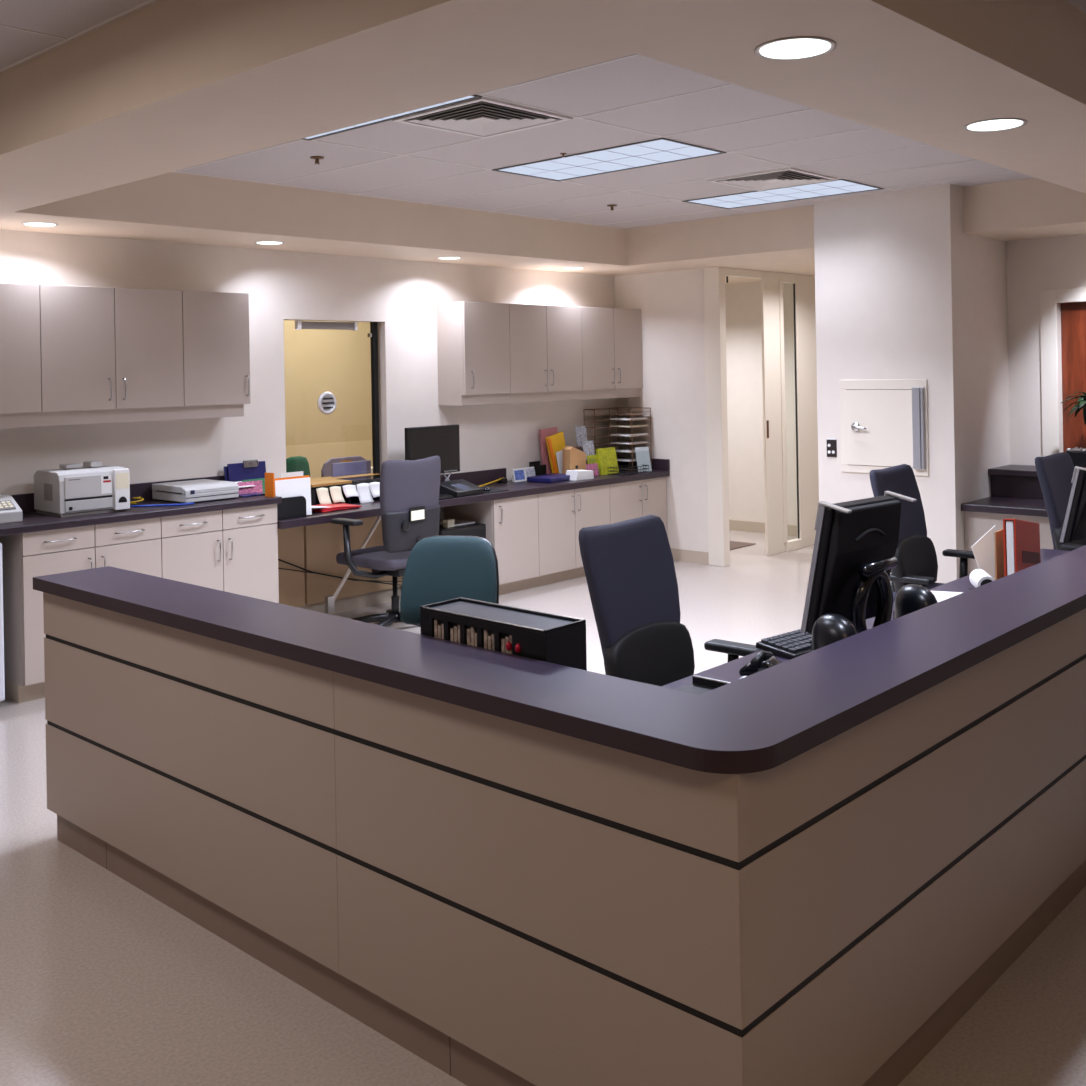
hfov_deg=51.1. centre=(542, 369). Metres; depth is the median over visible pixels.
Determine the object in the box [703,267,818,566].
door
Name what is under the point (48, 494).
vent
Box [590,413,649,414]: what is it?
shelf
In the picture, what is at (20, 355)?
upper cabinet
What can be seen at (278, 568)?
power cable
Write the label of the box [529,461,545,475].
holder
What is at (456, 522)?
paper sheet
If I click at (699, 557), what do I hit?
baseboard
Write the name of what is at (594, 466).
leaflet
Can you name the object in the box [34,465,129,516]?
printer
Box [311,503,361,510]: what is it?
folder
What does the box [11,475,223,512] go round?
backsplash
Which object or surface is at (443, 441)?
computer monitor
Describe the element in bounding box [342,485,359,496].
note
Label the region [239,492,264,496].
tray
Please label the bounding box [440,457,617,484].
backsplash
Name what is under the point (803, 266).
ceiling
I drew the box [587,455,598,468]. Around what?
leaflet
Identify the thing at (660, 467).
countertop
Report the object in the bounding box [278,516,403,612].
panel
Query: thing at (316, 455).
trim
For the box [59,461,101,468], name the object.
box
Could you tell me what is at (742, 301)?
wall
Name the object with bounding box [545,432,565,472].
folder
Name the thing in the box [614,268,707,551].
wall
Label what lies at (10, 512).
machine
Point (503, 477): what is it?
cable
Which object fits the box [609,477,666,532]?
base cabinet
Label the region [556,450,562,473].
booklet
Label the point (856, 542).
computer monitor
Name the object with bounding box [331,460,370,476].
sign board
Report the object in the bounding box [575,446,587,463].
box
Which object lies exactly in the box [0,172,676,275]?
ceiling soffit
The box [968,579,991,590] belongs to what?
holder
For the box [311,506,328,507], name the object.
paper sheet
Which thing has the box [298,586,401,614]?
baseboard
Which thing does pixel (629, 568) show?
office chair
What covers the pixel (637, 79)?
ceiling
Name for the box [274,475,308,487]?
folder
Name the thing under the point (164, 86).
ceiling soffit
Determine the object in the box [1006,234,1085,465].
wall
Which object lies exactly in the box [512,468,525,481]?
greeting card
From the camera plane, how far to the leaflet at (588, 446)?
10.43 m
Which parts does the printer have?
door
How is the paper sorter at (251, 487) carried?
on the countertop at (32, 521)
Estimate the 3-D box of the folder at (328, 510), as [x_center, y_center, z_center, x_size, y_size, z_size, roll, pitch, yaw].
[-1.525,1.001,8.163,0.240,0.020,0.340,-1,0,37]
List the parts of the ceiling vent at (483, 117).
plate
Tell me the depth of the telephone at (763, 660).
3.86 m
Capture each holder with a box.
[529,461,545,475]
[633,447,651,471]
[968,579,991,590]
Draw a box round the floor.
[0,530,1085,1085]
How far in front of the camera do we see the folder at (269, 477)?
7.58 m
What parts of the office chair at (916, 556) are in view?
backrest, seat, armrest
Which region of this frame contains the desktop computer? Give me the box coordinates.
[438,520,485,537]
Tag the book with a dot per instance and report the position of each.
(607, 458)
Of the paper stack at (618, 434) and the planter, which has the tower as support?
the paper stack at (618, 434)
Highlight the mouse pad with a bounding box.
[484,489,508,492]
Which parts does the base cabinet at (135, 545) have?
drawer, door, handle, drawer, door, handle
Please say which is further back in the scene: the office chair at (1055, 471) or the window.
the window
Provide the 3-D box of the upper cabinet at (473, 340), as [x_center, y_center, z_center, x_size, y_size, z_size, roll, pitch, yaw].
[-0.566,-0.128,9.526,0.366,0.847,0.527,-1,0,43]
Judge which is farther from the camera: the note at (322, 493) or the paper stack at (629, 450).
the paper stack at (629, 450)
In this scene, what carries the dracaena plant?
on the planter
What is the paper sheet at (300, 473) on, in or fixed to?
on the countertop at (660, 467)
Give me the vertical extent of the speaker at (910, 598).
0.257 m
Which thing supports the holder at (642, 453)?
on the countertop at (660, 467)
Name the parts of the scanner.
lid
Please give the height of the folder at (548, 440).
0.359 m
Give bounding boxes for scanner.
[152,479,238,502]
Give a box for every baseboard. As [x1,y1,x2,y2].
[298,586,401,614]
[671,548,708,564]
[729,519,796,536]
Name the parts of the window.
sill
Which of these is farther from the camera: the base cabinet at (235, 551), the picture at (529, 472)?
the picture at (529, 472)
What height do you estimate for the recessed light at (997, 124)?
0.004 m
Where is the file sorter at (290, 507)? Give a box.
[277,496,305,519]
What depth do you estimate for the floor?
3.40 m
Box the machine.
[0,493,22,523]
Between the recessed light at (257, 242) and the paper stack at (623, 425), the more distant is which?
the paper stack at (623, 425)
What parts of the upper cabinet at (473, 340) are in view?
door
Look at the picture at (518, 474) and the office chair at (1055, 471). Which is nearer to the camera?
the office chair at (1055, 471)
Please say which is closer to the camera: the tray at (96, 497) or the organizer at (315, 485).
the tray at (96, 497)
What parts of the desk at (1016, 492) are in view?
panel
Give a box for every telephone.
[439,479,483,497]
[739,651,781,675]
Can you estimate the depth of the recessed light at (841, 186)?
8.19 m
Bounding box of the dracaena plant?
[1061,392,1085,424]
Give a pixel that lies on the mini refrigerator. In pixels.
(2, 679)
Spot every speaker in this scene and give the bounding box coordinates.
[811,614,857,650]
[893,584,937,619]
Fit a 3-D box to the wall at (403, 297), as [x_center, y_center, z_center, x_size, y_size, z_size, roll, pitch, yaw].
[-3.296,0.359,6.928,0.140,3.062,11.715,-1,0,43]
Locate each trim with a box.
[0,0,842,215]
[0,0,1014,228]
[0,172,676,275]
[286,440,372,477]
[625,178,1085,269]
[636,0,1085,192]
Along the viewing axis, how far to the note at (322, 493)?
8.29 m
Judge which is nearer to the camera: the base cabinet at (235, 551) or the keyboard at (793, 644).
the keyboard at (793, 644)
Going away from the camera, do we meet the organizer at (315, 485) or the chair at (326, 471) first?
the organizer at (315, 485)
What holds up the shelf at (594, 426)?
attached to the tower
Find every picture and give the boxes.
[514,470,524,479]
[525,468,535,476]
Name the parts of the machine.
control panel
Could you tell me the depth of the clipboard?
7.99 m
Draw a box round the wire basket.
[608,464,648,474]
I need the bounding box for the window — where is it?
[295,321,379,480]
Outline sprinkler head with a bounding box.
[310,156,323,165]
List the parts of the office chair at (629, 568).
backrest, armrest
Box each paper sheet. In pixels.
[275,477,311,514]
[280,471,302,477]
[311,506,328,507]
[439,520,474,525]
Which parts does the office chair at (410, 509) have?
armrest, seat, lumbar knob, backrest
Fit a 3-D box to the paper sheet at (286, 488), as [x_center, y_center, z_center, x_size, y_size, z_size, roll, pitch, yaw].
[-1.697,0.875,7.726,0.014,0.257,0.285,-1,0,43]
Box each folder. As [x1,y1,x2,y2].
[265,473,274,496]
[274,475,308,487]
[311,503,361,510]
[312,507,359,512]
[539,427,557,473]
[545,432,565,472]
[547,439,557,472]
[994,529,1003,579]
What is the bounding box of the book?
[595,447,618,474]
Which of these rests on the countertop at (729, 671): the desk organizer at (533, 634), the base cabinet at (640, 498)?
the desk organizer at (533, 634)
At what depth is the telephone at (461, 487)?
8.91 m
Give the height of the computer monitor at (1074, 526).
0.513 m
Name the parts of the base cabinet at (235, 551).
drawer, door, handle, handle, handle, drawer, door, handle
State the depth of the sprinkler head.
6.46 m
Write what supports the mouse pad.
on the countertop at (660, 467)
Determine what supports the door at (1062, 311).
in the wall at (1033, 266)
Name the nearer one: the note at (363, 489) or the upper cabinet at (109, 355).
the upper cabinet at (109, 355)
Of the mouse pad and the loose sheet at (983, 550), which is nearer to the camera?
the loose sheet at (983, 550)
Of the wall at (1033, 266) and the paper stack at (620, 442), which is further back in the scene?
the paper stack at (620, 442)
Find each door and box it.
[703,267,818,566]
[1039,287,1085,456]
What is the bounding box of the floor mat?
[730,541,755,549]
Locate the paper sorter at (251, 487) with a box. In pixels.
[235,478,264,496]
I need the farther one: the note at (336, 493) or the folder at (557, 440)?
the folder at (557, 440)
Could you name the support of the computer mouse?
on the mouse pad
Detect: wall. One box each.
[0,229,617,520]
[283,320,371,445]
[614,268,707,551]
[725,282,796,524]
[814,184,1009,582]
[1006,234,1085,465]
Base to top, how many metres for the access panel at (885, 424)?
0.680 m
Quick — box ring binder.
[1003,519,1040,576]
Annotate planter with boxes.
[1066,447,1085,467]
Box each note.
[316,488,331,503]
[329,486,344,502]
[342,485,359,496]
[357,483,373,502]
[369,482,379,497]
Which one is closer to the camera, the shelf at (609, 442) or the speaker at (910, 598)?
the speaker at (910, 598)
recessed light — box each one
[21,222,57,226]
[254,241,283,244]
[302,95,481,140]
[437,257,461,259]
[492,138,726,180]
[562,267,584,268]
[682,179,883,208]
[754,36,835,59]
[963,118,1027,131]
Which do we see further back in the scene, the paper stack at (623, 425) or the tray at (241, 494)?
the paper stack at (623, 425)
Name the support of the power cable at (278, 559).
attached to the panel at (314, 548)
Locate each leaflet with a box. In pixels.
[575,426,587,446]
[582,440,594,459]
[586,463,598,475]
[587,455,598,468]
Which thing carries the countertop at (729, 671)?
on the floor
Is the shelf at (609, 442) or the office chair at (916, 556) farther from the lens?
the shelf at (609, 442)
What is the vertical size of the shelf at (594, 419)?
0.004 m
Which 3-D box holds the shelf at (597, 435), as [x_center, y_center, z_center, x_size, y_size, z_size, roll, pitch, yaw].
[0.713,0.635,10.825,0.400,0.004,0.510,-1,0,43]
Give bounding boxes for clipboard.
[224,459,265,481]
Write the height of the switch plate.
0.138 m
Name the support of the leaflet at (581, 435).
on the box at (581, 447)
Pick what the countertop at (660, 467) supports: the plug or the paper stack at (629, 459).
the plug
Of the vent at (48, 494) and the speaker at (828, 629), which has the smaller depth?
the speaker at (828, 629)
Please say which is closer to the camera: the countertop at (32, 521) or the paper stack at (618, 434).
the countertop at (32, 521)
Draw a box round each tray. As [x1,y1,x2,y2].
[64,495,111,501]
[65,497,111,511]
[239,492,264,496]
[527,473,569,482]
[676,675,730,694]
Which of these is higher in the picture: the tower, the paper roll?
the tower
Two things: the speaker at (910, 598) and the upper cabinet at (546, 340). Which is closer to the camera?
the speaker at (910, 598)
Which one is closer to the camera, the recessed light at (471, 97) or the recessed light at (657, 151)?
the recessed light at (471, 97)
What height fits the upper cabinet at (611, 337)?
0.847 m
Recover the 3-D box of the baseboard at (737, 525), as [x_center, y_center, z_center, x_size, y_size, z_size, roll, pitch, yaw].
[1.793,1.740,12.941,3.050,0.115,0.020,-1,0,43]
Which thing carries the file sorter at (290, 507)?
on the countertop at (660, 467)
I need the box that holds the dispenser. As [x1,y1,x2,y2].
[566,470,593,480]
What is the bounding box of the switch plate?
[826,438,836,456]
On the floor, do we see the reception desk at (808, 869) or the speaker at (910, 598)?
the reception desk at (808, 869)
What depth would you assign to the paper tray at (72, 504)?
6.77 m
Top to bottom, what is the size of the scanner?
0.108 m
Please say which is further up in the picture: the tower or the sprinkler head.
the sprinkler head
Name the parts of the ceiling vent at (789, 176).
plate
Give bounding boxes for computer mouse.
[482,486,490,490]
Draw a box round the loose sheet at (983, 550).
[971,525,997,578]
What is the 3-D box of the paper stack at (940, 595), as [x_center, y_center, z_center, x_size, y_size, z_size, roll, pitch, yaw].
[1.816,1.021,5.034,0.220,0.012,0.300,-1,0,23]
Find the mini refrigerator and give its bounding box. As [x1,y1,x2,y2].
[0,543,4,700]
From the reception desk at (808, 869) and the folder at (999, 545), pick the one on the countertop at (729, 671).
the folder at (999, 545)
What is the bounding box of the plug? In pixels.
[497,478,506,482]
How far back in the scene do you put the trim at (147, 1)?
6.42 m
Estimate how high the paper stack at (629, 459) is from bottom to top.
0.012 m
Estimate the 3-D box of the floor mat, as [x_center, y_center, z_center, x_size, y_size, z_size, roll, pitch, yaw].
[1.718,1.795,11.604,0.650,0.008,0.650,-1,0,43]
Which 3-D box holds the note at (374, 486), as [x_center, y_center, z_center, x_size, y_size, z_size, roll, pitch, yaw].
[-1.260,0.918,8.650,0.044,0.120,0.132,-1,0,43]
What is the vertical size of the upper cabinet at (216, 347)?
0.840 m
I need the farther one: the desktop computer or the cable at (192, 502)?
the desktop computer
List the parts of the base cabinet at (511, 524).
door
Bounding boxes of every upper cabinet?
[0,283,41,427]
[38,285,183,425]
[180,291,250,418]
[437,302,509,405]
[507,304,582,402]
[579,307,642,399]
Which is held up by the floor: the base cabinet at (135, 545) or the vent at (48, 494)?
the base cabinet at (135, 545)
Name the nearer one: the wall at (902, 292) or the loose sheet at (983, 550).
the loose sheet at (983, 550)
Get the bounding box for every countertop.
[0,475,281,535]
[277,457,669,528]
[661,548,1069,689]
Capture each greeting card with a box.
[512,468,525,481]
[524,467,535,479]
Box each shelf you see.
[585,419,647,420]
[586,426,646,427]
[587,435,646,436]
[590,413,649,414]
[594,441,648,444]
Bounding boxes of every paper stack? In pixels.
[610,417,647,419]
[610,424,647,426]
[610,433,647,435]
[611,441,647,443]
[615,448,634,452]
[617,457,636,461]
[931,591,963,601]
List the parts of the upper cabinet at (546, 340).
door, door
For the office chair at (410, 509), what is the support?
on the floor
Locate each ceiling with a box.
[0,0,1085,228]
[722,258,814,284]
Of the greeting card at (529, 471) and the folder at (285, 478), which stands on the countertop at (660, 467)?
the greeting card at (529, 471)
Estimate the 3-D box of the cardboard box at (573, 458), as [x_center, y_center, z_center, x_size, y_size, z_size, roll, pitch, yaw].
[0.281,0.833,10.202,0.205,0.284,0.102,-1,0,-42]
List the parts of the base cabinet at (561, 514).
door, door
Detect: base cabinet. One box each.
[0,517,161,702]
[160,504,278,602]
[444,494,538,594]
[532,485,609,587]
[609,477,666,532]
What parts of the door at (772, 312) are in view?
strike plate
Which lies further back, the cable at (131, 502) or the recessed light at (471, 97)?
the cable at (131, 502)
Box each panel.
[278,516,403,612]
[840,379,928,475]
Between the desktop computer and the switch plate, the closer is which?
the switch plate
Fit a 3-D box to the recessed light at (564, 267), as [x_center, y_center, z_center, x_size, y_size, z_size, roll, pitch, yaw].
[0.275,-0.908,10.203,0.200,0.004,0.200,-1,0,43]
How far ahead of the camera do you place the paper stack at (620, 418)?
10.78 m
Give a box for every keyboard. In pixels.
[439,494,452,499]
[756,629,811,659]
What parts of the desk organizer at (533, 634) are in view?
frame, panel, edge trim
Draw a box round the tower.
[584,407,651,471]
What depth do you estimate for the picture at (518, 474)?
9.96 m
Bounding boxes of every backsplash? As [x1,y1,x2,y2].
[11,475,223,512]
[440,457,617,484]
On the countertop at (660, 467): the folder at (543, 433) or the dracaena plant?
the folder at (543, 433)
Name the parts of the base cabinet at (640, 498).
door, door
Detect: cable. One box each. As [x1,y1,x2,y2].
[130,497,143,503]
[130,502,193,506]
[278,559,401,585]
[278,568,401,581]
[480,477,503,486]
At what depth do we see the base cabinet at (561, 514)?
9.72 m
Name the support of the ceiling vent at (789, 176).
in the ceiling at (637, 79)
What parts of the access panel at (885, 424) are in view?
lever, door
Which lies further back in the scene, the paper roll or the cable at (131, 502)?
the cable at (131, 502)
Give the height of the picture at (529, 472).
0.084 m
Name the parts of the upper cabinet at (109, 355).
door, handle, door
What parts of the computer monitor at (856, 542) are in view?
trim, carry handle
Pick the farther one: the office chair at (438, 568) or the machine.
the machine
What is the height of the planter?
0.161 m
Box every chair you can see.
[321,456,365,476]
[331,455,440,626]
[400,535,498,623]
[578,515,760,686]
[870,464,974,601]
[1035,452,1085,550]
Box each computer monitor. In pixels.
[405,424,459,480]
[800,491,916,633]
[1060,466,1085,542]
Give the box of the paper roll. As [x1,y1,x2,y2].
[969,569,994,587]
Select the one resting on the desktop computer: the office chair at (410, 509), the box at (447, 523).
the box at (447, 523)
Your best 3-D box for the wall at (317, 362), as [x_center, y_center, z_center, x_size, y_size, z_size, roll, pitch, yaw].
[-1.391,0.324,10.874,2.407,3.062,7.900,-1,0,43]
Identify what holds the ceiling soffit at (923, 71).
attached to the wall at (1033, 266)
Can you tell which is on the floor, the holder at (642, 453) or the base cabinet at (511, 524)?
the base cabinet at (511, 524)
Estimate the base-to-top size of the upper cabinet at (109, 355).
0.840 m
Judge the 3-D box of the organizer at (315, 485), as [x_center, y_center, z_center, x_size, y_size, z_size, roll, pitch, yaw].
[-1.510,0.921,8.580,0.215,0.172,0.710,-1,0,43]
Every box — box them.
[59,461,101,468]
[443,519,453,527]
[562,446,585,473]
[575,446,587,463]
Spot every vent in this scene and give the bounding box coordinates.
[44,483,52,500]
[393,96,571,138]
[707,167,838,190]
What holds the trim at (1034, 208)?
attached to the wall at (671, 303)
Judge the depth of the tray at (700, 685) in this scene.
3.73 m
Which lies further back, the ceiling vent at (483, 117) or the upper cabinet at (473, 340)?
the upper cabinet at (473, 340)
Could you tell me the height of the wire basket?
0.064 m
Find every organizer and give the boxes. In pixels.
[311,476,379,504]
[420,597,586,670]
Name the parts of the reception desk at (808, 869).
panel, panel, panel, panel, panel, panel, panel, panel, panel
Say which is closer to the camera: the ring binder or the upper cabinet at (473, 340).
the ring binder
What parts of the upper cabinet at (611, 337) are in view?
door, door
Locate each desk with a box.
[33,545,1085,1085]
[961,464,1052,574]
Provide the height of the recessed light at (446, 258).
0.004 m

